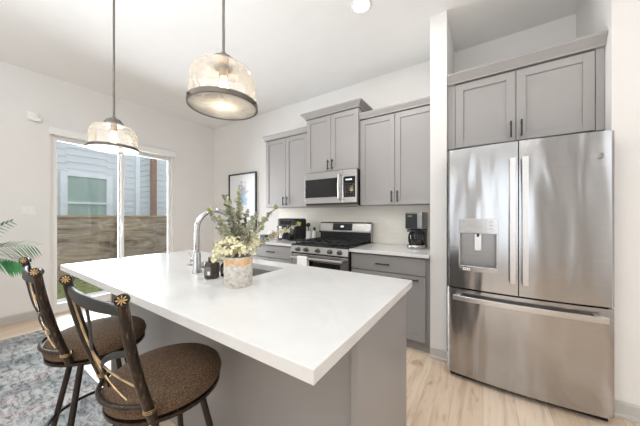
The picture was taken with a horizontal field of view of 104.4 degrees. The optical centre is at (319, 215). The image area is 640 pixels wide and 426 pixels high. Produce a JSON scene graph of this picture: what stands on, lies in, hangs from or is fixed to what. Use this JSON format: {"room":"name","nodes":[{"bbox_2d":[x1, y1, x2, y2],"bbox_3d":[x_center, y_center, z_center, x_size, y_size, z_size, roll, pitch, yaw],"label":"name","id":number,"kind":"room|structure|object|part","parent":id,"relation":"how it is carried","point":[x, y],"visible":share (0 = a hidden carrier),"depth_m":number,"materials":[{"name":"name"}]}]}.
{"room":"kitchen","nodes":[
{"label":"kitchen","id":0,"kind":"room"},
{"bbox_2d":[0,61,213,316],"bbox_3d":[-4.045,-0.260,2.394,0.150,3.040,6.560,0,0,33],"label":"wall","id":1,"kind":"structure","parent":0,"point":[25,144],"depth_m":3.15,"materials":[{"name":"paint"}]},
{"bbox_2d":[0,310,37,325],"bbox_3d":[-4.610,1.210,1.377,0.022,0.100,4.240,0,0,33],"label":"baseboard","id":2,"kind":"structure","parent":1,"relation":"attached to","point":[6,320],"depth_m":2.94,"materials":[{"name":"paint"}]},
{"bbox_2d":[21,206,35,214],"bbox_3d":[-3.541,-0.065,3.014,0.012,0.116,0.116,0,0,33],"label":"light switch","id":3,"kind":"object","parent":1,"relation":"attached to","point":[25,210],"visible":1,"depth_m":3.01,"materials":[{"name":"white plastic"}]},
{"bbox_2d":[27,111,40,121],"bbox_3d":[-3.499,-1.215,3.034,0.060,0.110,0.110,0,0,33],"label":"wall sensor","id":4,"kind":"object","parent":1,"relation":"attached to","point":[33,116],"visible":1,"depth_m":3.02,"materials":[{"name":"white plastic"}]},
{"bbox_2d":[51,135,172,313],"bbox_3d":[-3.075,0.105,3.832,0.132,2.310,1.510,0,0,33],"label":"door","id":5,"kind":"structure","parent":1,"relation":"in","point":[56,307],"depth_m":3.65,"materials":[{"name":"white plastic"}]},
{"bbox_3d":[-3.259,0.102,3.535,0.040,2.255,0.760,0,0,33],"label":"sash","id":6,"kind":"part","parent":5,"relation":"part of","materials":[{"name":"clear glass"}]},
{"bbox_3d":[-3.033,0.210,3.809,0.037,0.200,0.020,0,0,33],"label":"handle","id":7,"kind":"part","parent":5,"relation":"part of","materials":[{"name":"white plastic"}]},
{"bbox_3d":[-2.911,0.102,4.147,0.040,2.255,0.755,0,0,33],"label":"sash","id":8,"kind":"part","parent":5,"relation":"part of","materials":[{"name":"clear glass"}]},
{"bbox_2d":[49,127,175,157],"bbox_3d":[-3.002,-1.083,3.776,0.075,0.085,1.525,0,0,33],"label":"blind headrail","id":9,"kind":"object","parent":1,"relation":"attached to","point":[52,130],"visible":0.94,"depth_m":3.51,"materials":[{"name":"white plastic"}]},
{"bbox_2d":[0,0,581,128],"bbox_3d":[-0.965,-1.840,0.371,7.520,0.120,6.860,0,0,33],"label":"ceiling","id":10,"kind":"structure","parent":0,"point":[295,51],"depth_m":2.46,"materials":[{"name":"paint"}]},
{"bbox_2d":[85,0,138,154],"bbox_3d":[-1.502,-1.130,1.802,0.295,1.300,0.302,0,0,33],"label":"pendant lamp","id":11,"kind":"object","parent":10,"relation":"hanging from","point":[112,124],"visible":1,"depth_m":1.80,"materials":[{"name":"glass"}]},
{"bbox_3d":[-1.500,-0.571,1.805,0.285,0.166,0.285,0,0,33],"label":"lamp shade","id":12,"kind":"part","parent":11,"relation":"part of","materials":[{"name":"clear glass"}]},
{"bbox_2d":[88,145,137,154],"bbox_3d":[-1.500,-0.483,1.805,0.278,0.004,0.278,0,0,-34],"label":"diffuser","id":13,"kind":"object","parent":11,"relation":"attached to","point":[113,149],"depth_m":1.81,"materials":[{"name":"white glass"}]},
{"bbox_2d":[110,125,116,132],"bbox_3d":[-1.500,-0.640,1.805,0.038,0.055,0.038,0,0,33],"label":"socket","id":14,"kind":"object","parent":11,"relation":"attached to","point":[113,128],"depth_m":1.79,"materials":[{"name":"beige metal"}]},
{"bbox_3d":[-1.500,-1.218,1.805,0.013,1.084,0.012,0,0,33],"label":"rod","id":15,"kind":"part","parent":11,"relation":"part of","materials":[{"name":"silver metal"}]},
{"bbox_3d":[-1.500,-0.574,1.805,0.046,0.088,0.046,0,0,33],"label":"bulb","id":16,"kind":"part","parent":11,"relation":"part of","materials":[{"name":"white glass"}]},
{"bbox_2d":[186,0,257,120],"bbox_3d":[-0.430,-1.130,1.098,0.295,1.300,0.302,0,0,33],"label":"pendant lamp","id":17,"kind":"object","parent":10,"relation":"hanging from","point":[221,102],"visible":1,"depth_m":1.09,"materials":[{"name":"glass"}]},
{"bbox_3d":[-0.428,-0.571,1.101,0.285,0.166,0.285,0,0,33],"label":"lamp shade","id":18,"kind":"part","parent":17,"relation":"part of","materials":[{"name":"clear glass"}]},
{"bbox_2d":[188,92,255,118],"bbox_3d":[-0.428,-0.483,1.101,0.278,0.004,0.278,0,0,-34],"label":"diffuser","id":19,"kind":"object","parent":17,"relation":"attached to","point":[218,105],"depth_m":1.08,"materials":[{"name":"white glass"}]},
{"bbox_2d":[219,66,227,79],"bbox_3d":[-0.428,-0.640,1.101,0.038,0.055,0.038,0,0,33],"label":"socket","id":20,"kind":"object","parent":17,"relation":"attached to","point":[223,70],"depth_m":1.09,"materials":[{"name":"beige metal"}]},
{"bbox_3d":[-0.428,-1.218,1.101,0.013,1.084,0.012,0,0,33],"label":"rod","id":21,"kind":"part","parent":17,"relation":"part of","materials":[{"name":"silver metal"}]},
{"bbox_3d":[-0.428,-0.574,1.101,0.046,0.088,0.046,0,0,33],"label":"bulb","id":22,"kind":"part","parent":17,"relation":"part of","materials":[{"name":"white glass"}]},
{"bbox_2d":[351,0,371,13],"bbox_3d":[0.346,-1.775,2.094,0.176,0.010,0.176,0,0,33],"label":"recessed light","id":23,"kind":"object","parent":10,"relation":"in","point":[357,6],"visible":1,"depth_m":2.10,"materials":[{"name":"white plastic"}]},
{"bbox_2d":[0,301,639,425],"bbox_3d":[-0.965,1.320,0.371,7.520,0.120,6.860,0,0,33],"label":"floor","id":24,"kind":"structure","parent":0,"point":[435,396],"depth_m":1.68,"materials":[{"name":"brown wood"}]},
{"bbox_2d":[0,330,112,425],"bbox_3d":[-2.712,1.255,1.208,2.260,0.008,2.240,0,0,33],"label":"area rug","id":25,"kind":"object","parent":24,"relation":"on","point":[29,388],"visible":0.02,"depth_m":1.80,"materials":[{"name":"grey carpet"}]},
{"bbox_2d":[0,219,41,276],"bbox_3d":[-3.368,0.556,1.971,0.883,1.388,1.437,0,0,25],"label":"potted palm","id":26,"kind":"object","parent":25,"relation":"on","point":[10,267],"visible":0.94,"depth_m":2.40,"materials":[{"name":"green plant"}]},
{"bbox_2d":[18,257,148,425],"bbox_3d":[-1.169,0.727,1.273,0.481,1.049,0.460,0,0,36],"label":"bar stool","id":27,"kind":"object","parent":25,"relation":"on","point":[64,348],"visible":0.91,"depth_m":1.16,"materials":[{"name":"brown metal"}]},
{"bbox_3d":[-1.296,0.257,1.101,0.412,0.040,0.032,0,0,36],"label":"crest rail","id":28,"kind":"part","parent":27,"relation":"part of","materials":[{"name":"grey metal"}]},
{"bbox_3d":[-1.419,0.434,1.260,0.138,0.422,0.033,0,0,-29],"label":"post","id":29,"kind":"part","parent":27,"relation":"part of","materials":[{"name":"brown wood"}]},
{"bbox_3d":[-1.107,0.434,1.031,0.033,0.422,0.138,0,0,12],"label":"post","id":30,"kind":"part","parent":27,"relation":"part of","materials":[{"name":"brown wood"}]},
{"bbox_3d":[-1.253,0.601,1.160,0.338,0.016,0.093,0,0,36],"label":"rail","id":31,"kind":"part","parent":27,"relation":"part of","materials":[{"name":"brown metal"}]},
{"bbox_3d":[-1.335,0.973,1.268,0.151,0.539,0.024,0,0,-9],"label":"leg","id":32,"kind":"part","parent":27,"relation":"part of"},
{"bbox_3d":[-1.125,0.973,1.114,0.024,0.539,0.151,0,0,-9],"label":"leg","id":33,"kind":"part","parent":27,"relation":"part of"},
{"bbox_3d":[-1.153,0.620,1.296,0.404,0.077,0.404,0,0,36],"label":"seat","id":34,"kind":"part","parent":27,"relation":"part of","materials":[{"name":"brown fabric"}]},
{"bbox_3d":[-1.181,0.973,1.478,0.024,0.539,0.151,0,0,-9],"label":"leg","id":35,"kind":"part","parent":27,"relation":"part of","materials":[{"name":"black metal"}]},
{"bbox_2d":[59,275,220,425],"bbox_3d":[-0.626,0.736,0.970,0.481,1.049,0.460,0,0,30],"label":"bar stool","id":36,"kind":"object","parent":24,"relation":"on","point":[158,385],"visible":1,"depth_m":0.86,"materials":[{"name":"brown metal"}]},
{"bbox_3d":[-0.873,0.443,0.931,0.138,0.422,0.033,0,0,-35],"label":"post","id":37,"kind":"part","parent":36,"relation":"part of","materials":[{"name":"brown wood"}]},
{"bbox_3d":[-0.735,0.266,0.786,0.412,0.040,0.032,0,0,30],"label":"crest rail","id":38,"kind":"part","parent":36,"relation":"part of","materials":[{"name":"grey metal"}]},
{"bbox_3d":[-0.698,0.610,0.849,0.338,0.016,0.093,0,0,30],"label":"rail","id":39,"kind":"part","parent":36,"relation":"part of","materials":[{"name":"brown metal"}]},
{"bbox_3d":[-0.540,0.443,0.737,0.033,0.422,0.138,0,0,6],"label":"post","id":40,"kind":"part","parent":36,"relation":"part of","materials":[{"name":"brown wood"}]},
{"bbox_3d":[-0.613,0.628,0.995,0.404,0.077,0.404,0,0,30],"label":"seat","id":41,"kind":"part","parent":36,"relation":"part of","materials":[{"name":"brown fabric"}]},
{"bbox_3d":[-0.659,0.982,1.172,0.024,0.539,0.151,0,0,-15],"label":"leg","id":42,"kind":"part","parent":36,"relation":"part of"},
{"bbox_3d":[-0.435,0.982,1.041,0.151,0.539,0.024,0,0,-15],"label":"leg","id":43,"kind":"part","parent":36,"relation":"part of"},
{"bbox_2d":[111,293,405,425],"bbox_3d":[-0.608,0.822,1.638,2.145,0.877,0.600,0,0,33],"label":"kitchen island","id":44,"kind":"object","parent":24,"relation":"on","point":[366,386],"visible":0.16,"depth_m":1.08,"materials":[{"name":"grey paint"}]},
{"bbox_3d":[-1.492,0.822,2.218,0.030,0.877,0.600,0,0,33],"label":"panel","id":45,"kind":"part","parent":44,"relation":"part of","materials":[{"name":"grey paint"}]},
{"bbox_2d":[60,250,411,384],"bbox_3d":[-0.671,0.363,1.544,2.183,0.037,0.929,0,0,33],"label":"island countertop","id":46,"kind":"structure","parent":44,"relation":"on","point":[299,321],"depth_m":1.00,"materials":[{"name":"white stone"}]},
{"bbox_2d":[188,208,230,273],"bbox_3d":[-0.679,0.147,1.596,0.293,0.397,0.102,0,0,-39],"label":"faucet","id":47,"kind":"object","parent":46,"relation":"on","point":[196,259],"visible":0.7,"depth_m":1.50,"materials":[{"name":"silver metal"}]},
{"bbox_3d":[-0.675,0.089,1.604,0.029,0.282,0.270,0,0,38],"label":"spout","id":48,"kind":"part","parent":47,"relation":"part of","materials":[{"name":"silver metal"}]},
{"bbox_2d":[204,257,218,278],"bbox_3d":[-0.605,0.287,1.384,0.078,0.114,0.079,0,0,33],"label":"soap bottle","id":49,"kind":"object","parent":46,"relation":"on","point":[211,270],"visible":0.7,"depth_m":1.35,"materials":[{"name":"black glass"}]},
{"bbox_2d":[220,262,223,276],"bbox_3d":[-0.544,0.297,1.440,0.065,0.095,0.066,0,0,33],"label":"soap bottle","id":50,"kind":"object","parent":46,"relation":"on","point":[222,263],"visible":0.23,"depth_m":1.41,"materials":[{"name":"black plastic"}]},
{"bbox_2d":[201,264,271,276],"bbox_3d":[-0.593,0.492,1.702,0.684,0.220,0.329,0,0,33],"label":"sink","id":51,"kind":"object","parent":46,"relation":"in","point":[255,272],"visible":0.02,"depth_m":1.79,"materials":[{"name":"metal"}]},
{"bbox_2d":[207,190,300,287],"bbox_3d":[-0.330,0.106,1.251,0.467,0.477,0.173,0,0,-9],"label":"flower pot","id":52,"kind":"object","parent":46,"relation":"on","point":[238,265],"visible":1,"depth_m":1.21,"materials":[{"name":"grey stone"}]},
{"bbox_3d":[-0.409,0.272,1.244,0.140,0.145,0.140,0,0,33],"label":"pot","id":53,"kind":"part","parent":52,"relation":"part of","materials":[{"name":"white ceramic"}]},
{"bbox_3d":[0.277,0.822,1.056,0.027,0.877,0.600,0,0,33],"label":"panel","id":54,"kind":"part","parent":44,"relation":"part of","materials":[{"name":"grey paint"}]},
{"bbox_2d":[248,243,291,263],"bbox_3d":[-0.495,0.818,3.559,0.835,0.884,0.713,0,0,33],"label":"base cabinet","id":55,"kind":"object","parent":24,"relation":"on","point":[276,253],"visible":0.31,"depth_m":3.24,"materials":[{"name":"grey paint"}]},
{"bbox_3d":[-0.843,0.850,3.413,0.402,0.590,0.020,0,0,33],"label":"door","id":56,"kind":"part","parent":55,"relation":"part of","materials":[{"name":"grey paint"}]},
{"bbox_2d":[252,239,300,246],"bbox_3d":[-0.509,0.360,3.560,0.861,0.030,0.702,0,0,33],"label":"countertop","id":57,"kind":"structure","parent":55,"relation":"on","point":[282,242],"depth_m":3.23,"materials":[{"name":"white stone"}]},
{"bbox_2d":[260,234,267,239],"bbox_3d":[-0.818,0.310,3.672,0.114,0.068,0.084,0,0,33],"label":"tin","id":58,"kind":"object","parent":57,"relation":"on","point":[263,236],"visible":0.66,"depth_m":3.64,"materials":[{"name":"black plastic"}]},
{"bbox_2d":[278,218,305,240],"bbox_3d":[-0.427,0.190,3.557,0.330,0.310,0.363,0,0,33],"label":"air fryer","id":59,"kind":"object","parent":57,"relation":"on","point":[298,233],"visible":0.85,"depth_m":3.46,"materials":[{"name":"black plastic"}]},
{"bbox_3d":[-0.489,0.230,3.463,0.280,0.170,0.038,0,0,33],"label":"drawer","id":60,"kind":"part","parent":59,"relation":"part of","materials":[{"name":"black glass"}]},
{"bbox_2d":[306,231,310,238],"bbox_3d":[-0.167,0.277,3.543,0.072,0.135,0.072,0,0,33],"label":"utensil crock","id":61,"kind":"object","parent":57,"relation":"on","point":[308,233],"visible":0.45,"depth_m":3.51,"materials":[{"name":"white ceramic"}]},
{"bbox_2d":[312,231,316,237],"bbox_3d":[-0.083,0.277,3.524,0.072,0.135,0.072,0,0,33],"label":"utensil crock","id":62,"kind":"object","parent":57,"relation":"on","point":[314,233],"visible":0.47,"depth_m":3.49,"materials":[{"name":"white ceramic"}]},
{"bbox_3d":[-0.504,0.850,3.190,0.401,0.590,0.020,0,0,33],"label":"door","id":63,"kind":"part","parent":55,"relation":"part of","materials":[{"name":"grey paint"}]},
{"bbox_2d":[290,222,372,271],"bbox_3d":[0.150,0.671,3.073,0.766,1.178,0.779,0,0,33],"label":"range","id":64,"kind":"object","parent":24,"relation":"on","point":[330,250],"visible":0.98,"depth_m":2.93,"materials":[{"name":"silver metal"}]},
{"bbox_2d":[297,256,308,265],"bbox_3d":[-0.197,0.620,2.852,0.140,0.320,0.049,0,0,33],"label":"dish towel","id":65,"kind":"object","parent":64,"relation":"hanging from","point":[301,260],"visible":0.44,"depth_m":2.83,"materials":[{"name":"white fabric"}]},
{"bbox_3d":[-0.044,0.482,2.779,0.686,0.028,0.075,0,0,33],"label":"handle","id":66,"kind":"part","parent":64,"relation":"part of","materials":[{"name":"silver metal"}]},
{"bbox_3d":[-0.017,0.391,2.820,0.766,0.094,0.055,0,0,33],"label":"control panel","id":67,"kind":"part","parent":64,"relation":"part of","materials":[{"name":"silver metal"}]},
{"bbox_3d":[-0.013,0.769,2.826,0.758,0.642,0.040,0,0,33],"label":"oven door","id":68,"kind":"part","parent":64,"relation":"part of","materials":[{"name":"silver metal"}]},
{"bbox_2d":[293,242,371,248],"bbox_3d":[0.162,0.350,3.091,0.766,0.030,0.655,0,0,33],"label":"cooktop","id":69,"kind":"object","parent":64,"relation":"in","point":[301,245],"depth_m":2.86,"materials":[{"name":"black metal"}]},
{"bbox_2d":[351,252,429,352],"bbox_3d":[0.828,0.818,2.689,0.777,0.884,0.713,0,0,33],"label":"base cabinet","id":70,"kind":"object","parent":24,"relation":"on","point":[417,270],"visible":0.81,"depth_m":2.30,"materials":[{"name":"grey paint"}]},
{"bbox_3d":[0.645,0.469,2.436,0.737,0.153,0.020,0,0,33],"label":"drawer","id":71,"kind":"part","parent":70,"relation":"part of","materials":[{"name":"grey paint"}]},
{"bbox_2d":[349,243,429,258],"bbox_3d":[0.823,0.360,2.685,0.780,0.030,0.702,0,0,33],"label":"countertop","id":72,"kind":"structure","parent":70,"relation":"on","point":[373,248],"depth_m":2.50,"materials":[{"name":"white stone"}]},
{"bbox_2d":[405,212,427,248],"bbox_3d":[1.028,0.152,2.661,0.184,0.385,0.243,0,0,40],"label":"coffee maker","id":73,"kind":"object","parent":72,"relation":"on","point":[416,223],"visible":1,"depth_m":2.61,"materials":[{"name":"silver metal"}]},
{"bbox_3d":[1.026,0.156,2.658,0.176,0.025,0.176,0,0,33],"label":"carafe lid","id":74,"kind":"part","parent":73,"relation":"part of","materials":[{"name":"black plastic"}]},
{"bbox_2d":[448,130,613,421],"bbox_3d":[1.571,0.373,2.006,0.896,1.773,0.882,0,0,33],"label":"refrigerator","id":75,"kind":"object","parent":24,"relation":"on","point":[531,222],"visible":1,"depth_m":1.63,"materials":[{"name":"silver metal"}]},
{"bbox_3d":[1.177,0.075,1.852,0.252,0.110,0.058,0,0,38],"label":"dispenser panel","id":76,"kind":"part","parent":75,"relation":"part of","materials":[{"name":"silver metal"}]},
{"bbox_3d":[1.202,0.018,1.861,0.436,1.061,0.109,0,0,33],"label":"door","id":77,"kind":"part","parent":75,"relation":"part of","materials":[{"name":"silver metal"}]},
{"bbox_3d":[1.311,0.033,1.690,0.033,0.855,0.066,0,0,33],"label":"handle","id":78,"kind":"part","parent":75,"relation":"part of","materials":[{"name":"silver metal"}]},
{"bbox_3d":[1.366,0.033,1.654,0.033,0.855,0.066,0,0,33],"label":"handle","id":79,"kind":"part","parent":75,"relation":"part of","materials":[{"name":"silver metal"}]},
{"bbox_3d":[1.394,0.887,1.735,0.896,0.655,0.109,0,0,33],"label":"freezer drawer","id":80,"kind":"part","parent":75,"relation":"part of","materials":[{"name":"silver metal"}]},
{"bbox_3d":[1.579,0.018,1.614,0.454,1.061,0.109,0,0,33],"label":"door","id":81,"kind":"part","parent":75,"relation":"part of","materials":[{"name":"silver metal"}]},
{"bbox_2d":[214,14,575,253],"bbox_3d":[0.877,-0.260,3.175,7.520,3.040,0.150,0,0,33],"label":"wall","id":82,"kind":"structure","parent":0,"point":[240,146],"depth_m":3.54,"materials":[{"name":"paint"}]},
{"bbox_2d":[228,171,256,229],"bbox_3d":[-1.441,-0.275,4.586,0.755,1.030,0.034,0,0,33],"label":"framed picture","id":83,"kind":"object","parent":82,"relation":"attached to","point":[246,182],"visible":0.56,"depth_m":4.54},
{"bbox_2d":[263,126,319,207],"bbox_3d":[-0.430,-0.666,3.722,0.835,1.083,0.369,0,0,33],"label":"upper cabinet","id":84,"kind":"object","parent":82,"relation":"attached to","point":[286,152],"visible":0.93,"depth_m":3.58,"materials":[{"name":"grey paint"}]},
{"bbox_3d":[-0.659,-0.628,3.705,0.395,0.999,0.020,0,0,33],"label":"door","id":85,"kind":"part","parent":84,"relation":"part of","materials":[{"name":"grey paint"}]},
{"bbox_3d":[-0.430,-1.174,3.722,0.835,0.068,0.369,0,0,33],"label":"crown moulding","id":86,"kind":"part","parent":84,"relation":"part of","materials":[{"name":"grey paint"}]},
{"bbox_3d":[-0.325,-0.628,3.486,0.395,0.999,0.020,0,0,33],"label":"door","id":87,"kind":"part","parent":84,"relation":"part of","materials":[{"name":"grey paint"}]},
{"bbox_2d":[300,98,372,173],"bbox_3d":[0.221,-0.959,3.255,0.875,0.793,0.434,0,0,33],"label":"upper cabinet","id":88,"kind":"object","parent":82,"relation":"attached to","point":[333,132],"visible":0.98,"depth_m":3.09,"materials":[{"name":"grey paint"}]},
{"bbox_3d":[-0.018,-0.919,3.236,0.372,0.707,0.020,0,0,33],"label":"door","id":89,"kind":"part","parent":88,"relation":"part of","materials":[{"name":"grey paint"}]},
{"bbox_2d":[305,168,360,206],"bbox_3d":[0.207,-0.341,3.234,0.751,0.429,0.460,0,0,33],"label":"microwave","id":90,"kind":"object","parent":88,"relation":"attached to","point":[340,188],"visible":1,"depth_m":3.06,"materials":[{"name":"silver metal"}]},
{"bbox_3d":[0.043,-0.357,3.154,0.565,0.395,0.030,0,0,33],"label":"door","id":91,"kind":"part","parent":90,"relation":"part of","materials":[{"name":"silver metal"}]},
{"bbox_3d":[0.227,-0.355,2.984,0.026,0.334,0.063,0,0,33],"label":"handle","id":92,"kind":"part","parent":90,"relation":"part of","materials":[{"name":"silver metal"}]},
{"bbox_3d":[0.358,-0.357,2.947,0.184,0.395,0.030,0,0,33],"label":"control panel","id":93,"kind":"part","parent":90,"relation":"part of","materials":[{"name":"silver metal"}]},
{"bbox_3d":[0.221,-1.320,3.255,0.875,0.070,0.434,0,0,33],"label":"crown moulding","id":94,"kind":"part","parent":88,"relation":"part of","materials":[{"name":"grey paint"}]},
{"bbox_3d":[0.298,-0.919,3.029,0.372,0.707,0.020,0,0,33],"label":"door","id":95,"kind":"part","parent":88,"relation":"part of","materials":[{"name":"grey paint"}]},
{"bbox_2d":[279,205,429,245],"bbox_3d":[0.337,0.110,3.432,2.415,0.470,0.012,0,0,33],"label":"backsplash","id":96,"kind":"structure","parent":82,"relation":"attached to","point":[388,221],"depth_m":3.19,"materials":[{"name":"tile"}]},
{"bbox_2d":[359,96,429,205],"bbox_3d":[0.903,-0.666,2.846,0.824,1.083,0.369,0,0,33],"label":"upper cabinet","id":97,"kind":"object","parent":82,"relation":"attached to","point":[394,139],"visible":0.96,"depth_m":2.71,"materials":[{"name":"grey paint"}]},
{"bbox_3d":[0.654,-0.628,2.843,0.407,0.999,0.020,0,0,33],"label":"door","id":98,"kind":"part","parent":97,"relation":"part of","materials":[{"name":"grey paint"}]},
{"bbox_3d":[0.903,-1.174,2.846,0.824,0.068,0.369,0,0,33],"label":"crown moulding","id":99,"kind":"part","parent":97,"relation":"part of","materials":[{"name":"grey paint"}]},
{"bbox_3d":[0.998,-0.628,2.616,0.407,0.999,0.020,0,0,33],"label":"door","id":100,"kind":"part","parent":97,"relation":"part of","materials":[{"name":"grey paint"}]},
{"bbox_2d":[447,30,607,150],"bbox_3d":[1.671,-0.897,2.159,0.943,0.635,0.674,0,0,33],"label":"upper cabinet","id":101,"kind":"object","parent":82,"relation":"attached to","point":[558,89],"visible":1,"depth_m":1.86,"materials":[{"name":"grey paint"}]},
{"bbox_3d":[1.345,-0.854,2.036,0.408,0.539,0.020,0,0,33],"label":"door","id":102,"kind":"part","parent":101,"relation":"part of","materials":[{"name":"grey paint"}]},
{"bbox_3d":[1.476,-0.670,1.917,0.011,0.125,0.034,0,0,33],"label":"handle","id":103,"kind":"part","parent":101,"relation":"part of","materials":[{"name":"black metal"}]},
{"bbox_3d":[1.530,-0.670,1.882,0.011,0.125,0.034,0,0,33],"label":"handle","id":104,"kind":"part","parent":101,"relation":"part of","materials":[{"name":"black metal"}]},
{"bbox_3d":[1.671,-1.175,2.159,0.943,0.080,0.674,0,0,33],"label":"crown moulding","id":105,"kind":"part","parent":101,"relation":"part of","materials":[{"name":"grey paint"}]},
{"bbox_3d":[1.695,-0.854,1.806,0.420,0.539,0.020,0,0,33],"label":"door","id":106,"kind":"part","parent":101,"relation":"part of","materials":[{"name":"grey paint"}]},
{"bbox_2d":[430,11,453,349],"bbox_3d":[1.224,-0.260,2.462,0.133,3.040,0.660,0,0,33],"label":"wall","id":107,"kind":"structure","parent":0,"point":[441,45],"depth_m":2.19,"materials":[{"name":"paint"}]},
{"bbox_2d":[430,346,446,361],"bbox_3d":[1.037,1.210,2.177,0.133,0.100,0.022,0,0,33],"label":"baseboard","id":108,"kind":"structure","parent":107,"relation":"attached to","point":[436,353],"depth_m":2.17,"materials":[{"name":"paint"}]},
{"bbox_2d":[576,0,639,405],"bbox_3d":[2.855,-0.260,1.355,1.915,3.040,0.720,0,0,33],"label":"wall","id":109,"kind":"structure","parent":0,"point":[621,18],"depth_m":1.55,"materials":[{"name":"paint"}]},
{"bbox_2d":[614,399,639,423],"bbox_3d":[2.651,1.210,1.045,1.915,0.100,0.022,0,0,33],"label":"baseboard","id":110,"kind":"structure","parent":109,"relation":"attached to","point":[624,410],"depth_m":1.53,"materials":[{"name":"paint"}]},
{"label":"outside","id":111,"kind":"structure","parent":0,"visible":0},
{"bbox_2d":[57,277,102,298],"bbox_3d":[-7.844,1.480,5.153,9.230,0.160,18.000,0,0,33],"label":"ground","id":112,"kind":"structure","parent":111,"point":[80,285],"depth_m":4.79,"materials":[{"name":"green plant"}]},
{"bbox_2d":[57,290,109,302],"bbox_3d":[-3.462,1.350,4.128,0.780,0.100,2.700,0,0,33],"label":"patio slab","id":113,"kind":"object","parent":112,"relation":"on","point":[103,291],"visible":0.05,"depth_m":4.11,"materials":[{"name":"concrete"}]},
{"bbox_2d":[57,141,166,261],"bbox_3d":[-7.779,-1.755,8.101,3.100,6.330,11.000,0,0,33],"label":"house","id":114,"kind":"structure","parent":112,"relation":"on","point":[87,179],"depth_m":7.44,"materials":[{"name":"blue"}]},
{"bbox_3d":[-6.668,-0.367,7.120,0.055,0.055,0.840,0,0,33],"label":"window rail","id":115,"kind":"part","parent":114,"relation":"part of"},
{"bbox_2d":[57,215,166,279],"bbox_3d":[-5.674,0.698,5.223,0.140,1.425,7.300,0,0,33],"label":"fence","id":116,"kind":"object","parent":112,"relation":"on","point":[97,227],"visible":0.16,"depth_m":5.94,"materials":[{"name":"brown wood"}]},
{"bbox_3d":[-5.702,0.690,5.181,0.020,1.340,2.280,0,0,33],"label":"board panel","id":117,"kind":"part","parent":116,"relation":"part of","materials":[{"name":"brown wood"}]},
{"bbox_3d":[-5.674,0.005,5.223,0.140,0.040,7.300,0,0,33],"label":"cap rail","id":118,"kind":"part","parent":116,"relation":"part of","materials":[{"name":"brown wood"}]},
{"bbox_3d":[-5.047,0.715,6.187,0.090,1.390,0.120,0,0,33],"label":"post","id":119,"kind":"part","parent":116,"relation":"part of","materials":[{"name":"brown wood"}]},
{"bbox_3d":[-4.384,0.690,7.187,0.020,1.340,2.280,0,0,33],"label":"board panel","id":120,"kind":"part","parent":116,"relation":"part of","materials":[{"name":"brown wood"}]}
]}

